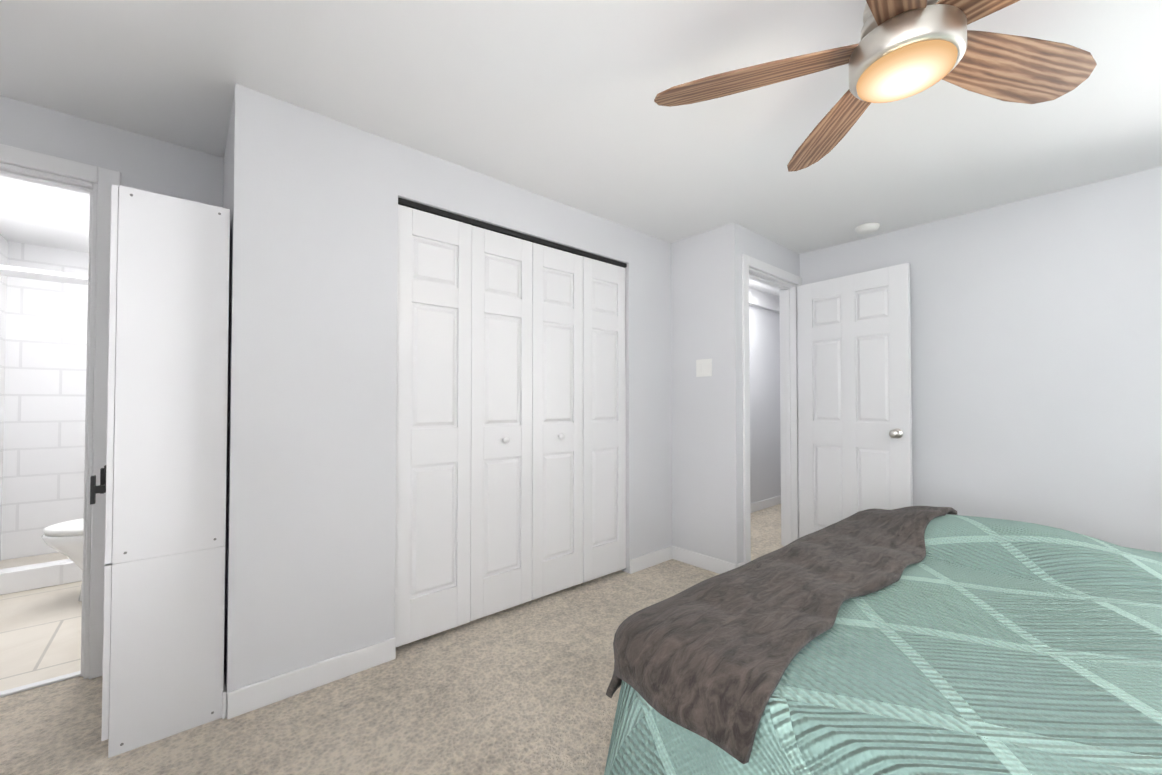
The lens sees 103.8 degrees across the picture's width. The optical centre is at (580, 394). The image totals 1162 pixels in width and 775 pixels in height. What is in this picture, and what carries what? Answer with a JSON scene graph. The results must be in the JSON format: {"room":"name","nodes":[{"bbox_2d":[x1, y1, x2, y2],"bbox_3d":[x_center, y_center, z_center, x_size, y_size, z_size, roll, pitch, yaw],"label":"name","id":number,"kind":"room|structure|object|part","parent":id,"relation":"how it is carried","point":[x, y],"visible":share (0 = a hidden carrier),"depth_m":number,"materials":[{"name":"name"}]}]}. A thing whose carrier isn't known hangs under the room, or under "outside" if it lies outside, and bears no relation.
{"room":"bedroom","nodes":[
{"label":"bedroom","id":0,"kind":"room"},
{"bbox_2d":[0,234,7,560],"bbox_3d":[-3.513,0.021,2.436,0.120,2.330,2.480,1,-1,-41],"label":"wall","id":1,"kind":"structure","parent":0,"point":[3,261],"depth_m":3.28,"materials":[{"name":"paint"}]},
{"bbox_2d":[0,265,87,285],"bbox_3d":[-3.189,-0.746,3.022,1.120,0.025,0.220,1,-1,-41],"label":"shower rod","id":2,"kind":"object","parent":1,"relation":"attached to","point":[29,273],"depth_m":2.83,"materials":[{"name":"white paint"}]},
{"bbox_2d":[0,552,81,691],"bbox_3d":[-3.024,1.243,2.797,1.360,0.100,2.545,1,-1,-41],"label":"floor","id":3,"kind":"structure","parent":0,"point":[40,634],"depth_m":2.28,"materials":[{"name":"beige tile"}]},
{"bbox_2d":[0,559,82,594],"bbox_3d":[-3.196,1.131,2.997,1.120,0.130,0.120,1,-1,-41],"label":"shower curb","id":4,"kind":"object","parent":3,"relation":"on","point":[35,576],"depth_m":2.80,"materials":[{"name":"tile"}]},
{"bbox_2d":[41,518,83,601],"bbox_3d":[-2.753,0.792,2.778,0.703,0.800,0.460,1,-1,-41],"label":"toilet","id":5,"kind":"object","parent":3,"relation":"on","point":[65,538],"visible":0.21,"depth_m":2.53,"materials":[{"name":"white ceramic"}]},
{"bbox_3d":[-2.804,0.765,2.735,0.556,0.040,0.380,1,-1,-41],"label":"seat lid","id":6,"kind":"part","parent":5,"relation":"part of","materials":[{"name":"white plastic"}]},
{"bbox_2d":[1,241,88,559],"bbox_3d":[-3.819,0.044,3.733,1.120,2.330,0.120,1,-1,-41],"label":"wall","id":7,"kind":"structure","parent":0,"point":[44,408],"depth_m":3.44,"materials":[{"name":"tile"}]},
{"bbox_2d":[0,95,223,207],"bbox_3d":[-2.192,0.011,1.862,1.120,2.330,0.120,1,-1,-41],"label":"wall","id":8,"kind":"structure","parent":0,"point":[145,163],"depth_m":1.97,"materials":[{"name":"paint"}]},
{"bbox_2d":[0,144,120,696],"bbox_3d":[-2.312,0.105,1.756,0.743,2.135,0.153,1,-1,-41],"label":"door frame","id":9,"kind":"structure","parent":8,"relation":"attached to","point":[104,180],"depth_m":1.90,"materials":[{"name":"white paint"}]},
{"bbox_2d":[223,83,273,692],"bbox_3d":[-1.462,0.013,1.967,0.120,2.330,0.680,1,-1,-41],"label":"wall","id":10,"kind":"structure","parent":0,"point":[248,180],"depth_m":1.71,"materials":[{"name":"paint"}]},
{"bbox_2d":[222,675,233,718],"bbox_3d":[-1.506,1.130,1.899,0.018,0.095,0.694,1,-1,-41],"label":"baseboard","id":11,"kind":"structure","parent":10,"relation":"attached to","point":[225,695],"depth_m":1.65,"materials":[{"name":"white paint"}]},
{"bbox_2d":[0,504,783,774],"bbox_3d":[1.140,1.226,1.819,6.360,0.100,4.395,1,-1,-41],"label":"floor carpet","id":12,"kind":"object","parent":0,"point":[520,689],"depth_m":1.68,"materials":[{"name":"beige carpet"}]},
{"bbox_2d":[90,185,229,757],"bbox_3d":[-1.644,0.245,1.803,0.345,1.860,0.652,1,-1,-41],"label":"door","id":13,"kind":"structure","parent":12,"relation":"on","point":[162,485],"depth_m":1.56,"materials":[{"name":"white laminate"}]},
{"bbox_2d":[604,506,1161,774],"bbox_3d":[1.579,0.607,1.143,2.286,1.113,2.251,1,-1,-41],"label":"bed","id":14,"kind":"object","parent":12,"relation":"on","point":[920,640],"visible":1,"depth_m":1.10,"materials":[{"name":"teal fabric"}]},
{"bbox_2d":[606,506,956,763],"bbox_3d":[0.925,0.684,1.728,2.069,0.327,0.506,1,-1,-41],"label":"blanket","id":15,"kind":"object","parent":14,"relation":"on","point":[704,671],"depth_m":1.18,"materials":[{"name":"fabric"}]},
{"bbox_2d":[267,98,671,678],"bbox_3d":[-0.301,0.024,2.605,2.470,2.330,0.120,1,-1,-41],"label":"wall","id":16,"kind":"structure","parent":0,"point":[339,188],"depth_m":1.95,"materials":[{"name":"paint"}]},
{"bbox_2d":[226,637,395,718],"bbox_3d":[-1.048,1.129,1.850,0.575,0.095,0.018,1,-1,-41],"label":"baseboard","id":17,"kind":"structure","parent":16,"relation":"attached to","point":[248,698],"depth_m":1.81,"materials":[{"name":"white paint"}]},
{"bbox_2d":[395,204,625,646],"bbox_3d":[-0.273,0.144,2.582,1.525,2.030,0.067,1,-1,-41],"label":"bifold closet door","id":18,"kind":"structure","parent":16,"relation":"in","point":[511,439],"depth_m":2.45,"materials":[{"name":"white paint"}]},
{"bbox_2d":[398,197,626,267],"bbox_3d":[-0.280,-0.888,2.609,1.535,0.025,0.035,1,-1,-41],"label":"trim","id":19,"kind":"structure","parent":16,"relation":"attached to","point":[450,215],"depth_m":2.47,"materials":[{"name":"grey metal"}]},
{"bbox_2d":[630,546,673,573],"bbox_3d":[0.494,1.152,3.188,0.440,0.095,0.014,1,-1,-41],"label":"baseboard","id":20,"kind":"structure","parent":16,"relation":"attached to","point":[645,561],"depth_m":3.18,"materials":[{"name":"white paint"}]},
{"bbox_2d":[0,0,1161,296],"bbox_3d":[0.305,-1.187,2.822,6.360,0.100,6.940,1,-1,-41],"label":"ceiling","id":21,"kind":"structure","parent":0,"point":[552,98],"depth_m":1.79,"materials":[{"name":"white paint"}]},
{"bbox_2d":[855,223,879,233],"bbox_3d":[1.931,-1.113,3.069,0.140,0.039,0.140,1,-1,-41],"label":"smoke detector","id":22,"kind":"object","parent":21,"relation":"attached to","point":[867,228],"visible":1,"depth_m":3.03,"materials":[{"name":"white plastic"}]},
{"bbox_2d":[654,0,1096,171],"bbox_3d":[0.877,-1.005,1.194,1.288,0.321,1.288,1,-1,-41],"label":"ceiling fan","id":23,"kind":"object","parent":21,"relation":"hanging from","point":[901,49],"visible":1,"depth_m":1.28,"materials":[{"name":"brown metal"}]},
{"bbox_3d":[0.530,-0.958,1.370,0.622,0.011,0.176,0,14,21],"label":"blade","id":24,"kind":"part","parent":23,"relation":"part of","materials":[{"name":"brown wood"}]},
{"bbox_3d":[0.897,-0.953,1.605,0.176,0.011,0.622,-15,-2,3],"label":"blade","id":25,"kind":"part","parent":23,"relation":"part of","materials":[{"name":"brown wood"}]},
{"bbox_3d":[0.641,-0.965,0.948,0.176,0.011,0.622,18,11,38],"label":"blade","id":26,"kind":"part","parent":23,"relation":"part of","materials":[{"name":"brown wood"}]},
{"bbox_3d":[0.876,-1.018,1.236,0.260,0.293,0.260,1,-1,-41],"label":"motor","id":27,"kind":"part","parent":23,"relation":"part of","materials":[{"name":"silver metal"}]},
{"bbox_3d":[1.076,-0.965,0.923,0.176,0.011,0.622,18,-11,-31],"label":"blade","id":28,"kind":"part","parent":23,"relation":"part of","materials":[{"name":"brown wood"}]},
{"bbox_3d":[1.235,-0.958,1.329,0.622,0.011,0.176,0,-16,-15],"label":"blade","id":29,"kind":"part","parent":23,"relation":"part of","materials":[{"name":"brown wood"}]},
{"bbox_2d":[671,228,719,558],"bbox_3d":[0.699,0.039,3.429,0.120,2.330,0.850,1,-1,-41],"label":"wall","id":30,"kind":"structure","parent":0,"point":[695,401],"depth_m":3.21,"materials":[{"name":"paint"}]},
{"bbox_2d":[696,359,711,376],"bbox_3d":[0.852,-0.186,3.158,0.010,0.120,0.125,1,-1,-41],"label":"switch plate","id":31,"kind":"object","parent":30,"relation":"attached to","point":[703,367],"visible":1,"depth_m":3.16,"materials":[{"name":"white plastic"}]},
{"bbox_2d":[674,546,741,573],"bbox_3d":[0.844,1.152,3.148,0.024,0.095,0.534,1,-1,-41],"label":"baseboard","id":32,"kind":"structure","parent":30,"relation":"attached to","point":[699,560],"depth_m":3.13,"materials":[{"name":"white paint"}]},
{"bbox_2d":[719,223,799,567],"bbox_3d":[1.882,0.046,3.814,2.410,2.330,0.120,1,-1,-41],"label":"wall","id":33,"kind":"structure","parent":0,"point":[736,241],"depth_m":3.02,"materials":[{"name":"paint"}]},
{"bbox_2d":[742,254,801,563],"bbox_3d":[1.373,0.134,3.370,0.893,2.135,0.153,1,-1,-41],"label":"door frame","id":34,"kind":"structure","parent":33,"relation":"attached to","point":[788,297],"depth_m":3.57,"materials":[{"name":"white paint"}]},
{"bbox_2d":[798,263,912,537],"bbox_3d":[1.897,0.168,3.228,0.178,2.040,0.738,1,-1,-41],"label":"hall door","id":35,"kind":"structure","parent":34,"relation":"attached to","point":[854,391],"depth_m":3.21,"materials":[{"name":"white paint"}]},
{"bbox_2d":[749,305,780,503],"bbox_3d":[1.369,0.058,4.495,2.290,2.330,0.120,1,-1,-41],"label":"wall","id":36,"kind":"structure","parent":0,"point":[764,356],"depth_m":4.96,"materials":[{"name":"paint"}]},
{"bbox_2d":[749,287,779,312],"bbox_3d":[1.425,-1.028,4.450,2.290,0.160,0.050,1,-1,-41],"label":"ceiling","id":37,"kind":"structure","parent":36,"relation":"attached to","point":[763,300],"depth_m":4.89,"materials":[{"name":"white paint"}]},
{"bbox_2d":[750,495,780,512],"bbox_3d":[2.009,1.183,4.943,0.710,0.095,0.014,1,-1,-41],"label":"baseboard","id":38,"kind":"structure","parent":36,"relation":"attached to","point":[756,506],"depth_m":4.92,"materials":[{"name":"white paint"}]},
{"bbox_2d":[779,313,780,465],"bbox_3d":[2.557,0.066,4.965,0.120,2.330,0.970,1,-1,-41],"label":"wall","id":39,"kind":"structure","parent":0,"point":[780,435],"depth_m":5.19,"materials":[{"name":"paint"}]},
{"bbox_2d":[799,166,1161,552],"bbox_3d":[2.819,0.022,2.470,0.120,2.330,3.140,1,-1,-41],"label":"wall","id":40,"kind":"structure","parent":0,"point":[1036,360],"depth_m":2.60,"materials":[{"name":"paint"}]}
]}

